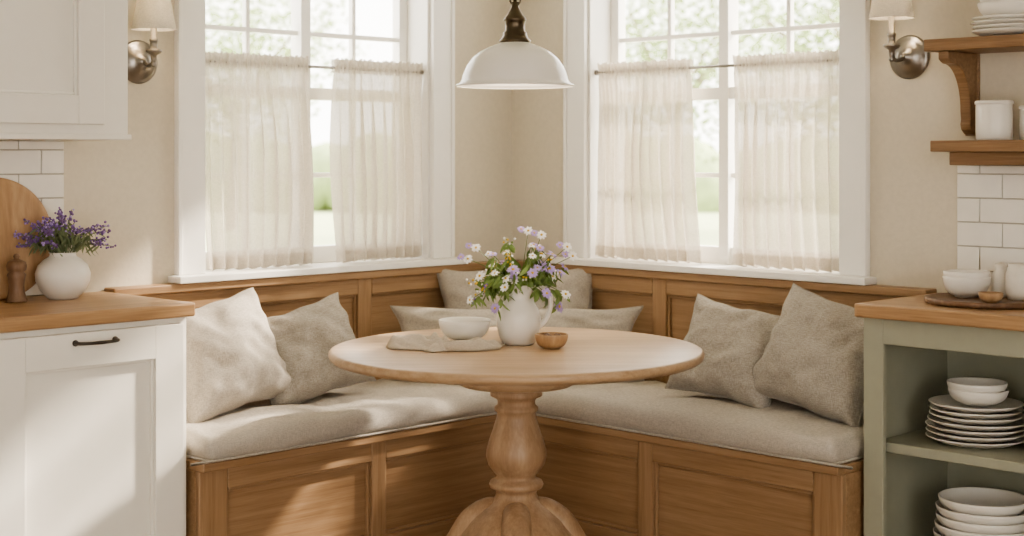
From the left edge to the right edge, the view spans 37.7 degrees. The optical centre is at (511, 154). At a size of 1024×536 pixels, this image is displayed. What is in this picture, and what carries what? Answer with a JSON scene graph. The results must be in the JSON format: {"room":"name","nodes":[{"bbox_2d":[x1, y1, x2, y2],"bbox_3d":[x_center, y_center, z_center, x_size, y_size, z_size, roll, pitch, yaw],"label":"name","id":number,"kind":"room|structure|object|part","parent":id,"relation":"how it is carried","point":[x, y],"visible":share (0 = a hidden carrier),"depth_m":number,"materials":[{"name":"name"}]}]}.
{"room":"kitchen breakfast nook","nodes":[
{"label":"kitchen breakfast nook","id":0,"kind":"room"},
{"bbox_2d":[0,0,511,296],"bbox_3d":[-2.263,0.040,4.029,0.200,2.600,6.600,0,0,45],"label":"wall","id":1,"kind":"structure","parent":0,"point":[128,185],"depth_m":4.99,"materials":[{"name":"beige paint"}]},
{"bbox_2d":[0,141,63,295],"bbox_3d":[-1.942,0.197,4.199,0.010,0.481,1.495,0,0,45],"label":"tile backsplash","id":2,"kind":"structure","parent":1,"relation":"attached to","point":[38,166],"depth_m":4.66,"materials":[{"name":"tile"}]},
{"bbox_2d":[0,0,131,140],"bbox_3d":[-1.804,-0.647,4.092,0.354,1.205,1.538,0,0,45],"label":"upper cabinet","id":3,"kind":"object","parent":1,"relation":"attached to","point":[64,63],"visible":1,"depth_m":4.36,"materials":[{"name":"white wood"}]},
{"bbox_2d":[128,0,175,83],"bbox_3d":[-1.168,-0.387,4.861,0.173,0.307,0.145,0,0,45],"label":"wall sconce","id":4,"kind":"object","parent":1,"relation":"attached to","point":[155,16],"visible":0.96,"depth_m":4.84,"materials":[{"name":"grey metal"}]},
{"bbox_2d":[168,0,466,283],"bbox_3d":[-0.738,-0.327,5.513,0.298,1.506,1.305,0,0,45],"label":"window","id":5,"kind":"structure","parent":1,"relation":"in","point":[423,31],"depth_m":5.55,"materials":[{"name":"white wood"}]},
{"bbox_2d":[205,60,423,74],"bbox_3d":[-0.710,-0.322,5.488,0.022,0.022,1.014,0,0,45],"label":"curtain rod","id":6,"kind":"object","parent":5,"relation":"attached to","point":[309,66],"visible":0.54,"depth_m":5.50,"materials":[{"name":"grey metal"}]},
{"bbox_2d":[205,51,313,270],"bbox_3d":[-0.888,0.021,5.301,0.071,0.762,0.488,0,0,44],"label":"cafe curtain","id":7,"kind":"object","parent":6,"relation":"hanging from","point":[259,186],"visible":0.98,"depth_m":5.28,"materials":[{"name":"white fabric"}]},
{"bbox_2d":[329,57,422,262],"bbox_3d":[-0.503,0.021,5.694,0.442,0.762,0.072,0,0,-44],"label":"cafe curtain","id":8,"kind":"object","parent":6,"relation":"hanging from","point":[375,146],"visible":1,"depth_m":5.67,"materials":[{"name":"white fabric"}]},
{"bbox_2d":[512,0,1023,292],"bbox_3d":[2.333,0.040,3.958,6.400,2.600,0.200,0,0,45],"label":"wall","id":9,"kind":"structure","parent":0,"point":[913,188],"depth_m":4.89,"materials":[{"name":"beige paint"}]},
{"bbox_2d":[550,0,876,285],"bbox_3d":[0.754,-0.327,5.496,1.415,1.506,0.298,0,0,45],"label":"window","id":10,"kind":"structure","parent":9,"relation":"in","point":[593,30],"depth_m":5.53,"materials":[{"name":"white wood"}]},
{"bbox_2d":[594,60,836,74],"bbox_3d":[0.727,-0.322,5.471,1.127,0.022,0.021,0,0,45],"label":"curtain rod","id":11,"kind":"object","parent":10,"relation":"attached to","point":[725,65],"visible":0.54,"depth_m":5.47,"materials":[{"name":"grey metal"}]},
{"bbox_2d":[595,58,701,263],"bbox_3d":[0.503,0.021,5.688,0.485,0.762,0.070,0,0,44],"label":"cafe curtain","id":12,"kind":"object","parent":11,"relation":"hanging from","point":[647,209],"visible":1,"depth_m":5.67,"materials":[{"name":"white fabric"}]},
{"bbox_2d":[732,49,838,271],"bbox_3d":[0.958,0.021,5.236,0.448,0.762,0.071,0,0,44],"label":"cafe curtain","id":13,"kind":"object","parent":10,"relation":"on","point":[786,124],"visible":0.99,"depth_m":5.23,"materials":[{"name":"white fabric"}]},
{"bbox_2d":[868,0,929,78],"bbox_3d":[1.224,-0.407,4.793,0.144,0.325,0.187,0,0,45],"label":"wall sconce","id":14,"kind":"object","parent":9,"relation":"attached to","point":[908,59],"visible":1,"depth_m":4.81,"materials":[{"name":"grey metal"}]},
{"bbox_2d":[939,51,979,135],"bbox_3d":[1.380,-0.188,4.634,0.047,0.256,0.188,0,0,45],"label":"shelf bracket","id":15,"kind":"object","parent":9,"relation":"attached to","point":[965,67],"visible":0.91,"depth_m":4.66,"materials":[{"name":"brown wood"}]},
{"bbox_2d":[924,34,1023,53],"bbox_3d":[1.829,-0.334,4.161,1.400,0.036,0.223,0,0,45],"label":"wall shelf","id":16,"kind":"object","parent":9,"relation":"attached to","point":[1012,42],"visible":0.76,"depth_m":4.48,"materials":[{"name":"brown wood"}]},
{"bbox_2d":[970,0,1023,35],"bbox_3d":[1.492,-0.426,4.481,0.236,0.148,0.229,0,0,0],"label":"plate stack","id":17,"kind":"object","parent":16,"relation":"on","point":[1000,17],"visible":0.91,"depth_m":4.41,"materials":[{"name":"white ceramic"}]},
{"bbox_2d":[930,140,1023,165],"bbox_3d":[1.837,-0.006,4.153,1.378,0.075,0.223,0,0,45],"label":"wall shelf","id":18,"kind":"object","parent":9,"relation":"attached to","point":[961,152],"visible":1,"depth_m":4.48,"materials":[{"name":"brown wood"}]},
{"bbox_2d":[975,100,1013,139],"bbox_3d":[1.453,-0.105,4.520,0.113,0.122,0.113,0,0,0],"label":"ceramic canister","id":19,"kind":"object","parent":18,"relation":"on","point":[993,118],"visible":0.87,"depth_m":4.47,"materials":[{"name":"white ceramic"}]},
{"bbox_2d":[1019,105,1023,139],"bbox_3d":[1.559,-0.097,4.478,0.088,0.105,0.088,0,0,0],"label":"ceramic canister","id":20,"kind":"object","parent":18,"relation":"on","point":[1021,111],"visible":0.96,"depth_m":4.47,"materials":[{"name":"white ceramic"}]},
{"bbox_2d":[957,165,1023,290],"bbox_3d":[1.938,0.234,4.203,0.010,0.405,1.505,0,0,-45],"label":"tile backsplash","id":21,"kind":"structure","parent":9,"relation":"attached to","point":[990,200],"depth_m":4.65,"materials":[{"name":"tile"}]},
{"bbox_3d":[0.000,-1.310,1.766,9.334,0.100,9.334,0,0,0],"label":"ceiling","id":22,"kind":"structure","parent":0,"visible":0},
{"bbox_2d":[456,0,573,88],"bbox_3d":[0.009,-0.733,4.500,0.357,1.055,0.357,0,0,0],"label":"pendant lamp","id":23,"kind":"object","parent":22,"relation":"hanging from","point":[514,62],"visible":1,"depth_m":4.40,"materials":[{"name":"white ceramic"}]},
{"bbox_3d":[0.000,1.380,1.766,9.334,0.080,9.334,0,0,0],"label":"floor","id":24,"kind":"structure","parent":0,"visible":0},
{"bbox_2d":[0,317,185,535],"bbox_3d":[-1.770,0.910,3.978,0.564,0.860,1.825,0,0,45],"label":"base cabinet","id":25,"kind":"object","parent":24,"relation":"on","point":[93,437],"depth_m":4.25,"materials":[{"name":"white wood"}]},
{"bbox_3d":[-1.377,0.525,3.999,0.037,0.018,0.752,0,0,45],"label":"cabinet pull","id":26,"kind":"part","parent":25,"relation":"part of","materials":[{"name":"black metal"}]},
{"bbox_2d":[0,291,194,332],"bbox_3d":[-1.777,0.459,3.994,0.533,0.041,1.838,0,0,45],"label":"countertop","id":27,"kind":"structure","parent":25,"relation":"on","point":[101,307],"depth_m":4.31,"materials":[{"name":"brown wood"}]},
{"bbox_2d":[5,253,27,302],"bbox_3d":[-1.474,0.365,4.464,0.064,0.145,0.064,0,0,0],"label":"pepper mill","id":28,"kind":"object","parent":27,"relation":"on","point":[16,268],"visible":1,"depth_m":4.44,"materials":[{"name":"brown wood"}]},
{"bbox_2d":[0,178,49,299],"bbox_3d":[-1.558,0.252,4.526,0.372,0.370,0.062,0,0,-45],"label":"round cutting board","id":29,"kind":"object","parent":27,"relation":"on","point":[18,203],"visible":0.58,"depth_m":4.57,"materials":[{"name":"brown wood"}]},
{"bbox_2d":[35,251,90,299],"bbox_3d":[-1.368,0.367,4.570,0.164,0.142,0.164,0,0,0],"label":"round vase","id":30,"kind":"object","parent":27,"relation":"on","point":[66,277],"visible":0.99,"depth_m":4.51,"materials":[{"name":"white ceramic"}]},
{"bbox_2d":[14,207,116,257],"bbox_3d":[-1.363,0.243,4.576,0.301,0.171,0.173,0,0,-16],"label":"bunch","id":31,"kind":"object","parent":30,"relation":"in","point":[52,234],"visible":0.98,"depth_m":4.55,"materials":[{"name":"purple plant"}]},
{"bbox_2d":[328,327,704,535],"bbox_3d":[0.013,0.959,4.500,1.120,0.762,1.120,0,0,0],"label":"round pedestal table","id":32,"kind":"object","parent":24,"relation":"on","point":[516,376],"visible":0.98,"depth_m":4.41,"materials":[{"name":"brown wood"}]},
{"bbox_2d":[386,332,504,352],"bbox_3d":[-0.203,0.555,4.512,0.353,0.045,0.266,0,0,5],"label":"linen napkin","id":33,"kind":"object","parent":32,"relation":"on","point":[433,343],"visible":1,"depth_m":4.43,"materials":[{"name":"beige fabric"}]},
{"bbox_2d":[439,317,490,339],"bbox_3d":[-0.145,0.536,4.605,0.160,0.064,0.160,0,0,0],"label":"bowl","id":34,"kind":"object","parent":33,"relation":"on","point":[455,328],"visible":0.97,"depth_m":4.55,"materials":[{"name":"white ceramic"}]},
{"bbox_2d":[496,285,552,345],"bbox_3d":[0.027,0.484,4.596,0.154,0.188,0.136,0,0,-38],"label":"ceramic pitcher","id":35,"kind":"object","parent":32,"relation":"on","point":[518,326],"visible":0.8,"depth_m":4.54,"materials":[{"name":"white ceramic"}]},
{"bbox_2d":[457,226,577,320],"bbox_3d":[0.018,0.364,4.592,0.336,0.288,0.231,0,0,-23],"label":"bouquet","id":36,"kind":"object","parent":35,"relation":"in","point":[531,274],"visible":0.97,"depth_m":4.56,"materials":[{"name":"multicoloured plant"}]},
{"bbox_2d":[535,332,567,348],"bbox_3d":[0.118,0.555,4.485,0.100,0.046,0.100,0,0,0],"label":"wooden bowl","id":37,"kind":"object","parent":32,"relation":"on","point":[546,340],"visible":1,"depth_m":4.45,"materials":[{"name":"brown wood"}]},
{"bbox_2d":[104,260,936,535],"bbox_3d":[0.022,0.883,4.811,1.920,0.913,1.862,0,0,45],"label":"bench","id":38,"kind":"object","parent":24,"relation":"on","point":[415,481],"visible":0.42,"depth_m":4.95,"materials":[{"name":"brown wood"}]},
{"bbox_2d":[186,378,497,465],"bbox_3d":[-0.641,0.861,5.055,0.544,0.105,1.359,0,0,45],"label":"seat cushion","id":39,"kind":"object","parent":38,"relation":"on","point":[380,406],"visible":0.63,"depth_m":4.83,"materials":[{"name":"fabric"}]},
{"bbox_2d":[186,287,290,422],"bbox_3d":[-0.918,0.646,4.824,0.304,0.403,0.444,0,0,27],"label":"throw pillow","id":40,"kind":"object","parent":39,"relation":"on","point":[233,360],"visible":0.66,"depth_m":4.73,"materials":[{"name":"fabric"}]},
{"bbox_2d":[267,292,375,404],"bbox_3d":[-0.684,0.668,5.066,0.458,0.377,0.261,0,0,-43],"label":"throw pillow","id":41,"kind":"object","parent":39,"relation":"on","point":[304,336],"visible":0.55,"depth_m":4.99,"materials":[{"name":"grey fabric"}]},
{"bbox_2d":[390,306,497,331],"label":"lumbar pillow","id":42,"kind":"object","parent":39,"relation":"on","point":[410,318],"depth_m":5.51,"materials":[{"name":"fabric"}]},
{"bbox_2d":[535,380,863,469],"bbox_3d":[0.662,0.861,5.034,1.428,0.106,0.544,0,0,45],"label":"seat cushion","id":43,"kind":"object","parent":38,"relation":"on","point":[782,429],"visible":0.62,"depth_m":4.79,"materials":[{"name":"fabric"}]},
{"bbox_2d":[543,305,643,331],"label":"lumbar pillow","id":44,"kind":"object","parent":43,"relation":"on","point":[622,319],"depth_m":5.50,"materials":[{"name":"fabric"}]},
{"bbox_2d":[665,293,779,407],"bbox_3d":[0.730,0.664,5.028,0.262,0.369,0.419,0,0,-42],"label":"throw pillow","id":45,"kind":"object","parent":43,"relation":"on","point":[732,340],"visible":0.66,"depth_m":4.95,"materials":[{"name":"grey fabric"}]},
{"bbox_2d":[753,283,863,426],"bbox_3d":[0.984,0.638,4.769,0.285,0.428,0.498,0,0,-33],"label":"throw pillow","id":46,"kind":"object","parent":43,"relation":"on","point":[812,359],"visible":0.74,"depth_m":4.68,"materials":[{"name":"grey fabric"}]},
{"bbox_3d":[0.000,0.863,5.693,0.746,0.103,0.746,0,0,0],"label":"seat cushion","id":47,"kind":"object","parent":38,"relation":"on","visible":0},
{"bbox_2d":[437,268,591,309],"bbox_3d":[0.018,0.632,5.744,0.635,0.404,0.214,0,0,0],"label":"lumbar pillow","id":48,"kind":"object","parent":47,"relation":"on","point":[455,290],"visible":0.28,"depth_m":5.73,"materials":[{"name":"fabric"}]},
{"bbox_2d":[864,318,1023,535],"bbox_3d":[1.757,0.910,4.059,1.558,0.860,0.468,0,0,45],"label":"base cabinet","id":49,"kind":"object","parent":24,"relation":"on","point":[907,364],"visible":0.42,"depth_m":4.51,"materials":[{"name":"green paint"}]},
{"bbox_2d":[854,293,1023,331],"bbox_3d":[1.742,0.459,4.053,1.572,0.041,0.498,0,0,45],"label":"countertop","id":50,"kind":"structure","parent":49,"relation":"on","point":[911,308],"depth_m":4.25,"materials":[{"name":"brown wood"}]},
{"bbox_2d":[924,292,1023,309],"bbox_3d":[1.400,0.429,4.418,0.360,0.018,0.360,0,0,0],"label":"wooden tray","id":51,"kind":"object","parent":50,"relation":"on","point":[940,299],"visible":0.7,"depth_m":4.33,"materials":[{"name":"brown wood"}]},
{"bbox_2d":[942,269,990,297],"bbox_3d":[1.365,0.386,4.502,0.140,0.078,0.140,0,0,0],"label":"serving bowl","id":52,"kind":"object","parent":51,"relation":"on","point":[965,283],"visible":0.95,"depth_m":4.45,"materials":[{"name":"white ceramic"}]},
{"bbox_2d":[978,291,1003,302],"bbox_3d":[1.382,0.411,4.329,0.070,0.030,0.070,0,0,0],"label":"bowl","id":53,"kind":"object","parent":51,"relation":"on","point":[985,296],"visible":0.99,"depth_m":4.30,"materials":[{"name":"brown wood"}]},
{"bbox_2d":[991,262,1007,297],"bbox_3d":[1.467,0.373,4.499,0.056,0.104,0.056,0,0,0],"label":"salt shaker","id":54,"kind":"object","parent":51,"relation":"on","point":[998,276],"visible":0.67,"depth_m":4.48,"materials":[{"name":"beige ceramic"}]},
{"bbox_2d":[1005,263,1023,299],"bbox_3d":[1.503,0.372,4.421,0.091,0.105,0.091,0,0,0],"label":"ceramic jar","id":55,"kind":"object","parent":51,"relation":"on","point":[1014,275],"visible":1,"depth_m":4.39,"materials":[{"name":"white ceramic"}]},
{"bbox_2d":[925,377,1023,447],"bbox_3d":[1.369,0.757,4.414,0.296,0.182,0.289,0,0,0],"label":"plate stack","id":56,"kind":"object","parent":49,"relation":"in","point":[977,412],"visible":1,"depth_m":4.36,"materials":[{"name":"white ceramic"}]},
{"bbox_2d":[933,487,1023,535],"bbox_3d":[1.380,1.107,4.389,0.295,0.216,0.289,0,0,0],"label":"bowls","id":57,"kind":"object","parent":49,"relation":"in","point":[961,511],"visible":1,"depth_m":4.31,"materials":[{"name":"white ceramic"}]},
{"label":"outside","id":58,"kind":"structure","parent":0,"visible":0},
{"bbox_2d":[205,210,718,250],"bbox_3d":[0.000,1.665,36.375,80.000,0.050,59.550,0,0,0],"label":"lawn","id":59,"kind":"structure","parent":58,"point":[708,222],"depth_m":33.47,"materials":[{"name":"green plant"}]},
{"bbox_2d":[205,0,369,116],"bbox_3d":[-6.149,-1.722,33.191,5.879,6.744,5.613,0,0,0],"label":"tree","id":60,"kind":"object","parent":59,"relation":"on","point":[273,19],"visible":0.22,"depth_m":32.86,"materials":[{"name":"green plant"}]},
{"bbox_2d":[312,139,718,212],"bbox_3d":[0.136,0.831,44.220,46.526,3.258,3.821,0,0,0],"label":"hedge","id":61,"kind":"object","parent":59,"relation":"on","point":[707,189],"visible":0.02,"depth_m":43.14,"materials":[{"name":"green plant"}]},
{"bbox_2d":[625,0,814,171],"bbox_3d":[3.538,-1.669,32.233,5.532,6.637,5.498,0,0,-4],"label":"tree","id":62,"kind":"object","parent":59,"relation":"on","point":[705,75],"visible":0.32,"depth_m":31.66,"materials":[{"name":"green plant"}]},
{"bbox_2d":[738,0,838,55],"bbox_3d":[6.009,-1.304,25.113,4.734,5.910,4.698,0,0,0],"label":"tree","id":63,"kind":"object","parent":59,"relation":"on","point":[827,17],"visible":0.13,"depth_m":25.16,"materials":[{"name":"green plant"}]}
]}

